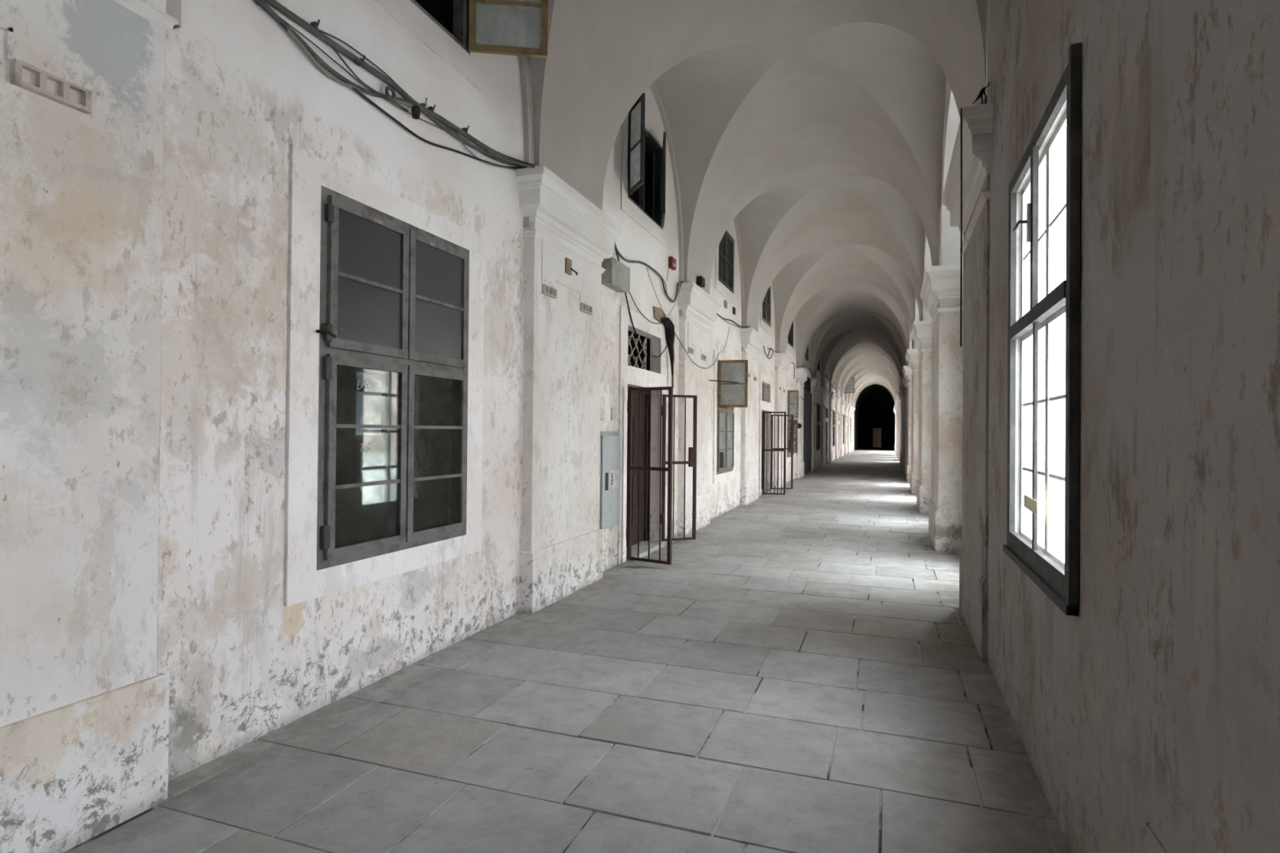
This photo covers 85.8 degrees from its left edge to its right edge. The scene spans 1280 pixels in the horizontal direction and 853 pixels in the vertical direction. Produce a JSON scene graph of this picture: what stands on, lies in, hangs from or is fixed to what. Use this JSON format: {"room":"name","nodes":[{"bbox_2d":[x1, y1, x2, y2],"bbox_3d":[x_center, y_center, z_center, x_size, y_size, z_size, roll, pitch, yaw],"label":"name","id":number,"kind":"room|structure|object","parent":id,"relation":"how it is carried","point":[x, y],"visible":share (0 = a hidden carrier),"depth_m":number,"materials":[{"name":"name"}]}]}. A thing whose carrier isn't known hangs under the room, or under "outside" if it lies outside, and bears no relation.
{"room":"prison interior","nodes":[
{"label":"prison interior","id":0,"kind":"room"},
{"bbox_2d":[156,0,854,781],"bbox_3d":[7.561,-1.399,30.240,0.140,6.620,78.000,0,0,20],"label":"wall","id":1,"kind":"structure","parent":0,"point":[242,665],"depth_m":3.68,"materials":[{"name":"paint"}]},
{"bbox_2d":[0,0,178,852],"bbox_3d":[-2.297,-0.329,2.253,0.290,3.890,1.860,0,0,20],"label":"pilaster","id":2,"kind":"object","parent":1,"relation":"attached to","point":[84,700],"visible":0.99,"depth_m":2.67,"materials":[{"name":"paint"}]},
{"bbox_2d":[262,0,413,107],"bbox_3d":[-1.770,-2.095,3.939,0.020,0.203,1.565,0,0,20],"label":"cable","id":3,"kind":"object","parent":1,"relation":"attached to","point":[288,31],"visible":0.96,"depth_m":3.87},
{"bbox_2d":[165,0,534,227],"bbox_3d":[-1.541,-3.255,4.616,0.060,2.950,3.380,0,0,20],"label":"band","id":4,"kind":"object","parent":1,"relation":"attached to","point":[173,7],"visible":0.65,"depth_m":6.08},
{"bbox_2d":[354,54,365,66],"bbox_3d":[-1.690,-2.207,4.159,0.081,0.054,0.024,0,0,20],"label":"hook","id":5,"kind":"object","parent":1,"relation":"attached to","point":[364,56],"visible":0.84,"depth_m":4.15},
{"bbox_2d":[331,45,408,111],"bbox_3d":[-1.654,-2.131,4.263,0.012,0.106,0.672,0,0,20],"label":"cable","id":6,"kind":"object","parent":1,"relation":"attached to","point":[332,46],"visible":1,"depth_m":4.13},
{"bbox_2d":[284,145,484,606],"bbox_3d":[-1.584,-0.267,4.599,0.162,2.485,1.880,0,0,20],"label":"window","id":7,"kind":"structure","parent":1,"relation":"in","point":[379,280],"depth_m":4.29,"materials":[{"name":"grey paint"}]},
{"bbox_2d":[263,0,535,168],"bbox_3d":[-1.438,-2.248,4.660,0.195,0.187,3.012,0,0,20],"label":"cable","id":8,"kind":"object","parent":1,"relation":"attached to","point":[273,3],"visible":0.91,"depth_m":4.24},
{"bbox_2d":[310,19,319,29],"bbox_3d":[-1.809,-2.230,3.828,0.080,0.049,0.024,0,0,20],"label":"hook","id":9,"kind":"object","parent":8,"relation":"attached to","point":[315,24],"visible":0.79,"depth_m":3.82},
{"bbox_2d":[253,0,530,167],"bbox_3d":[-1.550,-2.132,4.542,0.160,0.232,2.913,0,0,22],"label":"cable","id":10,"kind":"object","parent":8,"relation":"attached to","point":[260,2],"visible":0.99,"depth_m":4.21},
{"bbox_2d":[385,85,395,101],"bbox_3d":[-1.593,-2.127,4.402,0.022,0.087,0.090,0,0,20],"label":"ring","id":11,"kind":"object","parent":10,"relation":"attached to","point":[388,87],"visible":1,"depth_m":4.40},
{"bbox_2d":[411,105,420,119],"bbox_3d":[-1.503,-2.108,4.624,0.058,0.075,0.060,0,0,20],"label":"weight","id":12,"kind":"object","parent":10,"relation":"hanging from","point":[415,111],"visible":1,"depth_m":4.60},
{"bbox_2d":[419,97,427,109],"bbox_3d":[-1.490,-2.208,4.718,0.080,0.073,0.024,0,0,20],"label":"hook","id":13,"kind":"object","parent":8,"relation":"attached to","point":[423,104],"visible":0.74,"depth_m":4.71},
{"bbox_2d":[274,7,395,83],"bbox_3d":[-1.690,-2.213,4.160,0.010,0.086,1.235,0,0,20],"label":"cable","id":14,"kind":"object","parent":13,"relation":"hanging from","point":[323,32],"visible":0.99,"depth_m":4.12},
{"bbox_2d":[427,104,435,112],"bbox_3d":[-1.458,-2.213,4.805,0.080,0.049,0.024,0,0,20],"label":"hook","id":15,"kind":"object","parent":8,"relation":"attached to","point":[431,108],"visible":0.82,"depth_m":4.79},
{"bbox_2d":[462,125,469,133],"bbox_3d":[-1.320,-2.235,5.189,0.081,0.054,0.024,0,0,20],"label":"hook","id":16,"kind":"object","parent":8,"relation":"attached to","point":[464,129],"visible":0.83,"depth_m":5.18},
{"bbox_2d":[281,17,458,133],"bbox_3d":[-1.618,-2.149,4.361,0.008,0.158,1.821,0,0,20],"label":"cable","id":17,"kind":"object","parent":16,"relation":"hanging from","point":[289,24],"visible":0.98,"depth_m":4.07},
{"bbox_2d":[279,22,531,168],"bbox_3d":[-1.491,-2.103,4.534,0.159,0.288,2.942,0,0,20],"label":"cable","id":18,"kind":"object","parent":1,"relation":"attached to","point":[357,91],"visible":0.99,"depth_m":4.61,"materials":[{"name":"black rubber"}]},
{"bbox_2d":[371,0,547,92],"bbox_3d":[-1.502,-3.408,4.725,0.566,1.500,1.964,0,-1,36],"label":"window","id":19,"kind":"structure","parent":1,"relation":"in","point":[519,28],"depth_m":5.28,"materials":[{"name":"grey paint"}]},
{"bbox_2d":[436,119,522,166],"bbox_3d":[-1.201,-2.211,5.334,0.165,0.136,1.448,0,0,20],"label":"cable","id":20,"kind":"object","parent":1,"relation":"attached to","point":[478,150],"visible":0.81,"depth_m":5.50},
{"bbox_2d":[458,139,516,170],"bbox_3d":[-1.273,-2.144,5.323,0.012,0.134,1.239,0,0,20],"label":"cable","id":21,"kind":"object","parent":1,"relation":"attached to","point":[460,141],"visible":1,"depth_m":5.46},
{"bbox_2d":[515,164,622,613],"bbox_3d":[-0.663,-0.280,6.798,0.290,3.890,1.860,0,0,20],"label":"pilaster","id":22,"kind":"object","parent":1,"relation":"attached to","point":[561,554],"visible":0.98,"depth_m":6.56,"materials":[{"name":"paint"}]},
{"bbox_2d":[564,257,577,275],"bbox_3d":[-0.673,-1.561,6.753,0.186,0.150,0.073,1,-1,-43],"label":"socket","id":23,"kind":"object","parent":22,"relation":"attached to","point":[568,263],"visible":1,"depth_m":6.72,"materials":[{"name":"brown plastic"}]},
{"bbox_2d":[600,407,603,420],"bbox_3d":[-0.444,-0.141,7.754,0.018,0.150,0.110,0,0,20],"label":"cover plate","id":24,"kind":"object","parent":1,"relation":"attached to","point":[601,408],"visible":0.54,"depth_m":7.75,"materials":[{"name":"plastic"}]},
{"bbox_2d":[599,431,620,529],"bbox_3d":[-0.355,0.606,7.953,0.060,1.100,0.600,0,0,20],"label":"electrical cabinet","id":25,"kind":"object","parent":1,"relation":"attached to","point":[610,441],"visible":0.88,"depth_m":7.91,"materials":[{"name":"grey metal"}]},
{"bbox_2d":[610,407,615,420],"bbox_3d":[-0.316,-0.148,8.111,0.018,0.150,0.110,0,0,20],"label":"cover plate","id":26,"kind":"object","parent":1,"relation":"attached to","point":[612,409],"visible":1,"depth_m":8.10,"materials":[{"name":"plastic"}]},
{"bbox_2d":[601,256,630,293],"bbox_3d":[-0.283,-1.741,7.979,0.150,0.305,0.570,0,0,20],"label":"junction box","id":27,"kind":"object","parent":1,"relation":"attached to","point":[616,276],"visible":0.91,"depth_m":7.83,"materials":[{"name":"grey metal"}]},
{"bbox_2d":[615,250,636,334],"bbox_3d":[-0.177,-1.655,8.380,0.019,0.981,0.790,0,0,20],"label":"cable","id":28,"kind":"object","parent":1,"relation":"attached to","point":[616,251],"visible":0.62,"depth_m":8.50,"materials":[{"name":"black rubber"}]},
{"bbox_2d":[614,248,659,324],"bbox_3d":[-0.016,-1.768,8.826,0.012,0.724,1.732,0,0,20],"label":"cable","id":29,"kind":"object","parent":1,"relation":"attached to","point":[615,249],"visible":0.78,"depth_m":8.78,"materials":[{"name":"black rubber"}]},
{"bbox_2d":[617,305,666,564],"bbox_3d":[-0.264,0.116,9.254,0.914,3.140,1.800,0,0,20],"label":"door","id":30,"kind":"structure","parent":1,"relation":"in","point":[628,375],"depth_m":9.29,"materials":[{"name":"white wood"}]},
{"bbox_2d":[627,331,647,369],"bbox_3d":[-0.099,-1.003,9.080,0.044,0.497,1.079,0,0,20],"label":"grille","id":31,"kind":"object","parent":30,"relation":"attached to","point":[643,346],"depth_m":9.26,"materials":[{"name":"metal"}]},
{"bbox_2d":[661,394,697,541],"bbox_3d":[0.551,0.588,9.866,0.563,2.080,0.055,1,0,-24],"label":"gate","id":32,"kind":"object","parent":30,"relation":"attached to","point":[691,462],"visible":0.9,"depth_m":9.89,"materials":[{"name":"red metal"}]},
{"bbox_2d":[620,93,667,247],"bbox_3d":[0.167,-3.361,9.066,0.443,1.500,1.931,0,0,20],"label":"window","id":33,"kind":"structure","parent":1,"relation":"in","point":[634,135],"depth_m":8.65,"materials":[{"name":"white paint"}]},
{"bbox_2d":[614,242,683,302],"bbox_3d":[0.211,-2.020,9.221,0.209,0.343,2.634,0,0,20],"label":"cable","id":34,"kind":"object","parent":1,"relation":"attached to","point":[615,248],"visible":0.97,"depth_m":9.53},
{"bbox_2d":[615,244,683,300],"bbox_3d":[0.221,-2.018,9.247,0.200,0.292,2.682,0,0,20],"label":"cable","id":35,"kind":"object","parent":1,"relation":"attached to","point":[615,245],"visible":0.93,"depth_m":9.89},
{"bbox_2d":[646,267,666,317],"bbox_3d":[0.231,-1.823,9.512,0.008,0.543,0.875,0,0,20],"label":"cable","id":36,"kind":"object","parent":1,"relation":"attached to","point":[646,268],"visible":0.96,"depth_m":9.44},
{"bbox_2d":[652,306,666,324],"bbox_3d":[0.284,-1.563,9.739,0.030,0.202,0.596,0,0,20],"label":"bare patch","id":37,"kind":"object","parent":1,"relation":"attached to","point":[658,313],"visible":0.84,"depth_m":9.62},
{"bbox_2d":[648,81,684,315],"bbox_3d":[0.092,-3.207,9.161,0.060,2.950,3.380,0,0,20],"label":"band","id":38,"kind":"object","parent":1,"relation":"attached to","point":[653,87],"visible":0.46,"depth_m":10.35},
{"bbox_2d":[661,317,675,386],"bbox_3d":[0.405,-1.060,9.896,0.146,0.989,0.479,0,0,20],"label":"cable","id":39,"kind":"object","parent":1,"relation":"attached to","point":[668,325],"visible":0.95,"depth_m":9.93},
{"bbox_2d":[668,256,675,270],"bbox_3d":[0.482,-2.420,10.224,0.065,0.160,0.200,0,0,20],"label":"fire alarm","id":40,"kind":"object","parent":1,"relation":"attached to","point":[672,262],"visible":1,"depth_m":10.15,"materials":[{"name":"red plastic"}]},
{"bbox_2d":[674,332,719,368],"bbox_3d":[1.048,-1.186,11.572,0.126,0.460,3.059,0,0,19],"label":"cable","id":41,"kind":"object","parent":1,"relation":"attached to","point":[674,332],"visible":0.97,"depth_m":10.86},
{"bbox_2d":[675,282,721,536],"bbox_3d":[0.970,-0.232,11.343,0.290,3.890,1.860,0,0,20],"label":"pilaster","id":42,"kind":"object","parent":1,"relation":"attached to","point":[700,308],"visible":0.93,"depth_m":11.05,"materials":[{"name":"paint"}]},
{"bbox_2d":[715,225,736,305],"bbox_3d":[1.669,-3.314,13.728,0.118,1.500,1.800,0,0,20],"label":"window","id":43,"kind":"structure","parent":1,"relation":"in","point":[729,291],"depth_m":13.86,"materials":[{"name":"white paint"}]},
{"bbox_2d":[724,300,727,308],"bbox_3d":[1.694,-2.420,13.654,0.035,0.140,0.180,0,0,20],"label":"wall box","id":44,"kind":"object","parent":1,"relation":"attached to","point":[725,301],"visible":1,"depth_m":13.62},
{"bbox_2d":[708,350,747,484],"bbox_3d":[1.832,-0.172,13.368,0.660,2.485,2.385,0,0,20],"label":"window","id":45,"kind":"structure","parent":1,"relation":"in","point":[730,380],"depth_m":13.01,"materials":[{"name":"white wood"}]},
{"bbox_2d":[716,314,749,328],"bbox_3d":[1.899,-2.124,13.952,0.172,0.127,2.457,0,0,20],"label":"cable","id":46,"kind":"object","parent":1,"relation":"attached to","point":[717,314],"visible":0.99,"depth_m":14.09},
{"bbox_2d":[716,313,750,327],"bbox_3d":[1.852,-2.143,13.997,0.165,0.154,2.507,0,0,23],"label":"cable","id":47,"kind":"object","parent":1,"relation":"attached to","point":[733,322],"visible":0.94,"depth_m":14.18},
{"bbox_2d":[732,306,735,315],"bbox_3d":[1.964,-2.417,14.406,0.035,0.140,0.180,0,0,20],"label":"wall box","id":48,"kind":"object","parent":1,"relation":"attached to","point":[733,308],"visible":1,"depth_m":14.35,"materials":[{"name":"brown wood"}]},
{"bbox_2d":[733,216,744,351],"bbox_3d":[1.725,-3.158,13.706,0.060,2.950,3.380,0,0,20],"label":"band","id":49,"kind":"object","parent":1,"relation":"attached to","point":[735,219],"visible":0.36,"depth_m":15.03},
{"bbox_2d":[739,328,766,505],"bbox_3d":[2.603,-0.184,15.888,0.290,3.890,1.860,0,0,20],"label":"pilaster","id":50,"kind":"object","parent":1,"relation":"attached to","point":[753,343],"visible":0.95,"depth_m":15.64,"materials":[{"name":"paint"}]},
{"bbox_2d":[758,372,773,496],"bbox_3d":[3.003,0.212,18.344,0.914,3.140,1.800,0,0,20],"label":"door","id":51,"kind":"structure","parent":1,"relation":"in","point":[765,406],"depth_m":18.10,"materials":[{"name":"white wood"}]},
{"bbox_2d":[761,384,764,400],"bbox_3d":[3.167,-0.907,18.171,0.044,0.497,1.079,0,0,20],"label":"grille","id":52,"kind":"object","parent":51,"relation":"attached to","point":[762,397],"depth_m":18.56,"materials":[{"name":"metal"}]},
{"bbox_2d":[770,414,793,489],"bbox_3d":[3.901,0.700,18.985,0.690,2.050,0.055,1,0,-17],"label":"gate","id":53,"kind":"object","parent":51,"relation":"attached to","point":[790,448],"visible":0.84,"depth_m":19.01,"materials":[{"name":"red metal"}]},
{"bbox_2d":[760,282,772,336],"bbox_3d":[3.303,-3.266,18.273,0.118,1.500,1.800,0,0,20],"label":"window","id":54,"kind":"structure","parent":1,"relation":"in","point":[766,313],"depth_m":18.68,"materials":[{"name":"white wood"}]},
{"bbox_2d":[763,346,773,359],"bbox_3d":[3.436,-1.985,18.426,0.024,0.342,1.625,0,0,20],"label":"cable","id":55,"kind":"object","parent":1,"relation":"attached to","point":[763,346],"visible":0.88,"depth_m":18.45,"materials":[{"name":"black rubber"}]},
{"bbox_2d":[772,280,777,369],"bbox_3d":[3.358,-3.110,18.251,0.060,2.950,3.380,0,0,20],"label":"band","id":56,"kind":"object","parent":1,"relation":"attached to","point":[773,281],"visible":0.34,"depth_m":19.66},
{"bbox_2d":[773,352,792,488],"bbox_3d":[4.236,-0.136,20.434,0.290,3.890,1.860,0,0,20],"label":"pilaster","id":57,"kind":"object","parent":1,"relation":"attached to","point":[783,362],"visible":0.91,"depth_m":19.93,"materials":[{"name":"paint"}]},
{"bbox_2d":[786,319,794,355],"bbox_3d":[4.936,-3.218,22.818,0.118,1.500,1.800,0,0,20],"label":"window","id":58,"kind":"structure","parent":1,"relation":"in","point":[790,341],"depth_m":23.15,"materials":[{"name":"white paint"}]},
{"bbox_2d":[786,384,798,462],"bbox_3d":[5.077,-0.074,22.734,0.434,2.485,1.880,0,0,20],"label":"window","id":59,"kind":"structure","parent":1,"relation":"in","point":[792,395],"depth_m":22.12,"materials":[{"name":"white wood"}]},
{"bbox_2d":[795,315,797,382],"bbox_3d":[4.992,-3.062,22.797,0.060,2.950,3.380,0,0,20],"label":"band","id":60,"kind":"object","parent":1,"relation":"attached to","point":[796,326],"visible":0.32,"depth_m":24.20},
{"bbox_2d":[795,368,808,478],"bbox_3d":[5.869,-0.088,24.979,0.290,3.890,1.860,0,0,20],"label":"pilaster","id":61,"kind":"object","parent":1,"relation":"attached to","point":[802,375],"visible":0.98,"depth_m":24.67,"materials":[{"name":"paint"}]},
{"bbox_2d":[804,342,809,367],"bbox_3d":[6.569,-3.170,27.364,0.118,1.500,1.800,0,0,20],"label":"window","id":62,"kind":"structure","parent":1,"relation":"in","point":[806,356],"depth_m":27.93,"materials":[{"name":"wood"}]},
{"bbox_2d":[803,377,812,474],"bbox_3d":[6.603,-0.079,27.319,0.108,3.820,3.000,0,0,20],"label":"door","id":63,"kind":"structure","parent":1,"relation":"in","point":[807,394],"depth_m":27.32,"materials":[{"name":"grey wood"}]},
{"bbox_2d":[802,365,816,376],"bbox_3d":[6.535,-2.237,26.610,0.114,0.311,4.588,0,0,20],"label":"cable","id":64,"kind":"object","parent":1,"relation":"attached to","point":[802,366],"visible":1,"depth_m":26.92,"materials":[{"name":"black rubber"}]},
{"bbox_2d":[809,337,812,390],"bbox_3d":[6.625,-3.014,27.342,0.060,2.950,3.380,0,0,20],"label":"band","id":65,"kind":"object","parent":1,"relation":"attached to","point":[811,338],"visible":0.23,"depth_m":28.80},
{"bbox_2d":[809,378,821,471],"bbox_3d":[7.503,-0.040,29.524,0.290,3.890,1.860,0,0,20],"label":"pilaster","id":66,"kind":"object","parent":1,"relation":"attached to","point":[815,383],"visible":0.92,"depth_m":29.15,"materials":[{"name":"paint"}]},
{"bbox_2d":[816,399,820,453],"bbox_3d":[8.201,0.021,31.876,0.130,2.485,1.880,0,0,20],"label":"window","id":67,"kind":"structure","parent":1,"relation":"in","point":[818,402],"depth_m":31.81,"materials":[{"name":"grey paint"}]},
{"bbox_2d":[817,358,820,377],"bbox_3d":[8.202,-3.122,31.909,0.118,1.500,1.800,0,0,20],"label":"window","id":68,"kind":"structure","parent":1,"relation":"in","point":[819,364],"depth_m":32.49,"materials":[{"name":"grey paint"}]},
{"bbox_2d":[820,354,822,395],"bbox_3d":[8.258,-2.966,31.887,0.060,2.950,3.380,0,0,20],"label":"band","id":69,"kind":"object","parent":1,"relation":"attached to","point":[821,354],"visible":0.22,"depth_m":33.31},
{"bbox_2d":[820,386,829,466],"bbox_3d":[9.136,0.008,34.069,0.290,3.890,1.860,0,0,20],"label":"pilaster","id":70,"kind":"object","parent":1,"relation":"attached to","point":[824,389],"visible":0.97,"depth_m":33.45,"materials":[{"name":"paint"}]},
{"bbox_2d":[825,404,829,464],"bbox_3d":[9.535,0.405,36.525,0.914,3.140,1.800,0,0,20],"label":"door","id":71,"kind":"structure","parent":1,"relation":"in","point":[827,406],"depth_m":37.02,"materials":[{"name":"brown wood"}]},
{"bbox_2d":[828,365,830,400],"bbox_3d":[9.891,-2.918,36.432,0.060,2.950,3.380,0,0,20],"label":"band","id":72,"kind":"object","parent":1,"relation":"attached to","point":[829,366],"visible":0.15,"depth_m":37.84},
{"bbox_2d":[828,391,835,462],"bbox_3d":[10.769,0.056,38.615,0.290,3.890,1.860,0,0,20],"label":"pilaster","id":73,"kind":"object","parent":1,"relation":"attached to","point":[832,395],"visible":0.94,"depth_m":37.94,"materials":[{"name":"paint"}]},
{"bbox_2d":[832,407,835,449],"bbox_3d":[11.467,0.117,40.967,0.130,2.485,1.880,0,0,20],"label":"window","id":74,"kind":"structure","parent":1,"relation":"in","point":[833,408],"depth_m":40.88,"materials":[{"name":"glass"}]},
{"bbox_2d":[835,396,841,459],"bbox_3d":[12.402,0.104,43.160,0.290,3.890,1.860,0,0,20],"label":"pilaster","id":75,"kind":"object","parent":1,"relation":"attached to","point":[837,399],"visible":0.9,"depth_m":42.49,"materials":[{"name":"paint"}]},
{"bbox_2d":[838,410,840,457],"bbox_3d":[12.802,0.501,45.616,0.914,3.140,1.800,0,0,20],"label":"door","id":76,"kind":"structure","parent":1,"relation":"in","point":[838,411],"depth_m":46.13,"materials":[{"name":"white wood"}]},
{"bbox_2d":[840,400,845,457],"bbox_3d":[14.035,0.152,47.705,0.290,3.890,1.860,0,0,20],"label":"pilaster","id":77,"kind":"object","parent":1,"relation":"attached to","point":[842,402],"visible":0.94,"depth_m":47.03,"materials":[{"name":"paint"}]},
{"bbox_2d":[843,412,844,446],"bbox_3d":[14.733,0.213,50.057,0.130,2.485,1.880,0,0,20],"label":"window","id":78,"kind":"structure","parent":1,"relation":"in","point":[843,412],"depth_m":49.98,"materials":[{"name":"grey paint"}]},
{"bbox_2d":[844,403,849,454],"bbox_3d":[15.669,0.200,52.250,0.290,3.890,1.860,0,0,20],"label":"pilaster","id":79,"kind":"object","parent":1,"relation":"attached to","point":[846,405],"visible":0.93,"depth_m":51.58,"materials":[{"name":"paint"}]},
{"bbox_2d":[843,377,854,396],"bbox_3d":[14.785,-2.929,50.018,0.864,1.500,1.720,1,0,-8],"label":"window","id":80,"kind":"structure","parent":1,"relation":"in","point":[850,386],"depth_m":49.34,"materials":[{"name":"glass"}]},
{"bbox_2d":[847,405,852,453],"bbox_3d":[17.302,0.248,56.796,0.290,3.890,1.860,0,0,20],"label":"pilaster","id":81,"kind":"object","parent":1,"relation":"attached to","point":[850,407],"visible":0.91,"depth_m":56.11,"materials":[{"name":"paint"}]},
{"bbox_2d":[849,416,850,444],"bbox_3d":[18.000,0.309,59.148,0.130,2.485,1.880,0,0,20],"label":"window","id":82,"kind":"structure","parent":1,"relation":"in","point":[850,416],"depth_m":59.06,"materials":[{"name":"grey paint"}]},
{"bbox_2d":[850,407,854,451],"bbox_3d":[18.935,0.296,61.341,0.290,3.890,1.860,0,0,20],"label":"pilaster","id":83,"kind":"object","parent":1,"relation":"attached to","point":[852,408],"visible":0.88,"depth_m":60.65,"materials":[{"name":"paint"}]},
{"bbox_2d":[334,0,763,547],"bbox_3d":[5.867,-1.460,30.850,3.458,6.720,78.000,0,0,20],"label":"window pane","id":84,"kind":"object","parent":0,"point":[359,500],"depth_m":9.63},
{"bbox_2d":[347,366,415,440],"bbox_3d":[-3.562,-0.595,9.564,0.080,1.570,1.260,0,0,20],"label":"window","id":85,"kind":"structure","parent":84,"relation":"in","point":[378,394],"depth_m":9.35,"materials":[{"name":"white"}]},
{"bbox_2d":[62,447,1071,852],"bbox_3d":[11.678,1.975,35.632,4.600,0.020,91.000,0,0,20],"label":"floor","id":86,"kind":"structure","parent":0,"point":[805,672],"depth_m":3.72,"materials":[{"name":"stone"}]},
{"bbox_2d":[626,386,673,564],"bbox_3d":[0.104,0.572,8.222,0.626,2.080,0.052,0,-1,32],"label":"gate","id":87,"kind":"object","parent":86,"relation":"on","point":[629,403],"visible":1,"depth_m":8.21,"materials":[{"name":"red metal"}]},
{"bbox_2d":[761,411,786,494],"bbox_3d":[3.366,0.668,17.354,0.577,2.080,0.050,0,0,14],"label":"gate","id":88,"kind":"object","parent":86,"relation":"on","point":[764,412],"visible":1,"depth_m":17.34,"materials":[{"name":"red metal"}]},
{"bbox_2d":[893,408,895,445],"bbox_3d":[24.181,0.367,64.737,0.767,3.890,2.140,0,0,20],"label":"pier","id":89,"kind":"object","parent":86,"relation":"on","point":[893,409],"visible":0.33,"depth_m":64.02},
{"bbox_2d":[893,407,896,452],"bbox_3d":[22.512,0.318,60.093,0.767,3.890,1.930,0,0,20],"label":"pier","id":90,"kind":"object","parent":86,"relation":"on","point":[894,407],"visible":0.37,"depth_m":59.41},
{"bbox_2d":[893,405,897,453],"bbox_3d":[20.879,0.270,55.547,0.767,3.890,1.930,0,0,20],"label":"pier","id":91,"kind":"object","parent":86,"relation":"on","point":[895,409],"visible":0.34,"depth_m":54.86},
{"bbox_2d":[894,402,897,455],"bbox_3d":[19.246,0.222,51.002,0.767,3.890,1.930,0,0,20],"label":"pier","id":92,"kind":"object","parent":86,"relation":"on","point":[896,406],"visible":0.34,"depth_m":50.31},
{"bbox_2d":[895,400,898,457],"bbox_3d":[17.613,0.174,46.457,0.767,3.890,1.930,0,0,20],"label":"pier","id":93,"kind":"object","parent":86,"relation":"on","point":[896,402],"visible":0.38,"depth_m":45.77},
{"bbox_2d":[896,395,900,460],"bbox_3d":[15.979,0.126,41.911,0.767,3.890,1.930,0,0,20],"label":"pier","id":94,"kind":"object","parent":86,"relation":"on","point":[897,398],"visible":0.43,"depth_m":41.23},
{"bbox_2d":[897,391,901,463],"bbox_3d":[14.346,0.078,37.366,0.767,3.890,1.930,0,0,20],"label":"pier","id":95,"kind":"object","parent":86,"relation":"on","point":[898,392],"visible":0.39,"depth_m":36.68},
{"bbox_2d":[897,385,902,468],"bbox_3d":[12.713,0.030,32.821,0.767,3.890,1.930,0,0,20],"label":"pier","id":96,"kind":"object","parent":86,"relation":"on","point":[900,388],"visible":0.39,"depth_m":32.15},
{"bbox_2d":[899,377,906,474],"bbox_3d":[11.080,-0.018,28.276,0.767,3.890,1.930,0,0,20],"label":"pier","id":97,"kind":"object","parent":86,"relation":"on","point":[903,381],"visible":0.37,"depth_m":27.69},
{"bbox_2d":[902,365,911,481],"bbox_3d":[9.446,-0.066,23.730,0.767,3.890,1.930,0,0,20],"label":"pier","id":98,"kind":"object","parent":86,"relation":"on","point":[906,371],"visible":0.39,"depth_m":23.04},
{"bbox_2d":[905,348,919,493],"bbox_3d":[7.813,-0.114,19.185,0.767,3.890,1.930,0,0,20],"label":"pier","id":99,"kind":"object","parent":86,"relation":"on","point":[912,354],"visible":0.42,"depth_m":18.49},
{"bbox_2d":[911,320,932,513],"bbox_3d":[6.180,-0.162,14.640,0.767,3.890,1.930,0,0,20],"label":"pier","id":100,"kind":"object","parent":86,"relation":"on","point":[922,332],"visible":0.47,"depth_m":13.94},
{"bbox_2d":[920,263,963,553],"bbox_3d":[4.547,-0.210,10.095,0.767,3.890,1.930,0,0,20],"label":"pier","id":101,"kind":"object","parent":86,"relation":"on","point":[940,292],"visible":0.66,"depth_m":9.38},
{"bbox_2d":[942,103,993,662],"bbox_3d":[2.914,-0.258,5.550,0.767,3.890,1.930,0,0,20],"label":"pilaster","id":102,"kind":"object","parent":86,"relation":"on","point":[977,121],"visible":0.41,"depth_m":5.29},
{"bbox_2d":[960,107,962,346],"bbox_3d":[2.230,-1.385,4.785,0.016,1.660,0.027,0,0,20],"label":"hanging wire","id":103,"kind":"object","parent":102,"relation":"hanging from","point":[961,246],"visible":1,"depth_m":4.77,"materials":[{"name":"black rubber"}]},
{"bbox_2d":[972,81,990,104],"bbox_3d":[2.352,-2.297,4.752,0.108,0.140,0.042,0,0,5],"label":"wires","id":104,"kind":"object","parent":102,"relation":"on","point":[983,90],"visible":1,"depth_m":4.75,"materials":[{"name":"black rubber"}]},
{"bbox_2d":[528,0,987,412],"bbox_3d":[11.591,-3.129,35.718,3.820,2.510,91.000,0,0,20],"label":"ceiling","id":105,"kind":"structure","parent":0,"point":[817,126],"depth_m":9.56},
{"bbox_2d":[696,275,705,287],"bbox_3d":[0.995,-2.373,11.303,0.100,0.150,0.200,0,0,20],"label":"case","id":106,"kind":"object","parent":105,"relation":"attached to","point":[700,281],"visible":0.86,"depth_m":11.22,"materials":[{"name":"black plastic"}]},
{"bbox_2d":[853,391,894,449],"bbox_3d":[24.929,-1.084,72.453,4.600,6.920,13.200,0,0,20],"label":"wall","id":107,"kind":"structure","parent":0,"point":[877,408],"depth_m":78.38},
{"bbox_2d":[872,427,881,447],"bbox_3d":[26.968,1.274,78.432,0.920,2.210,0.080,0,0,20],"label":"door","id":108,"kind":"structure","parent":107,"relation":"in","point":[877,432],"depth_m":78.40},
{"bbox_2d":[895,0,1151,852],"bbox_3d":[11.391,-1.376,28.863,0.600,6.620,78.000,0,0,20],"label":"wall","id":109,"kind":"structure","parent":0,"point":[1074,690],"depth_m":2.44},
{"bbox_2d":[1002,42,1080,616],"bbox_3d":[1.873,-0.354,3.247,0.171,2.120,1.490,0,0,20],"label":"window","id":110,"kind":"structure","parent":109,"relation":"in","point":[1056,576],"depth_m":3.21,"materials":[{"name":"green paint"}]},
{"bbox_2d":[1023,494,1037,515],"bbox_3d":[1.854,0.371,3.272,0.002,0.070,0.320,0,0,20],"label":"tape","id":111,"kind":"object","parent":110,"relation":"attached to","point":[1030,504],"visible":1,"depth_m":3.26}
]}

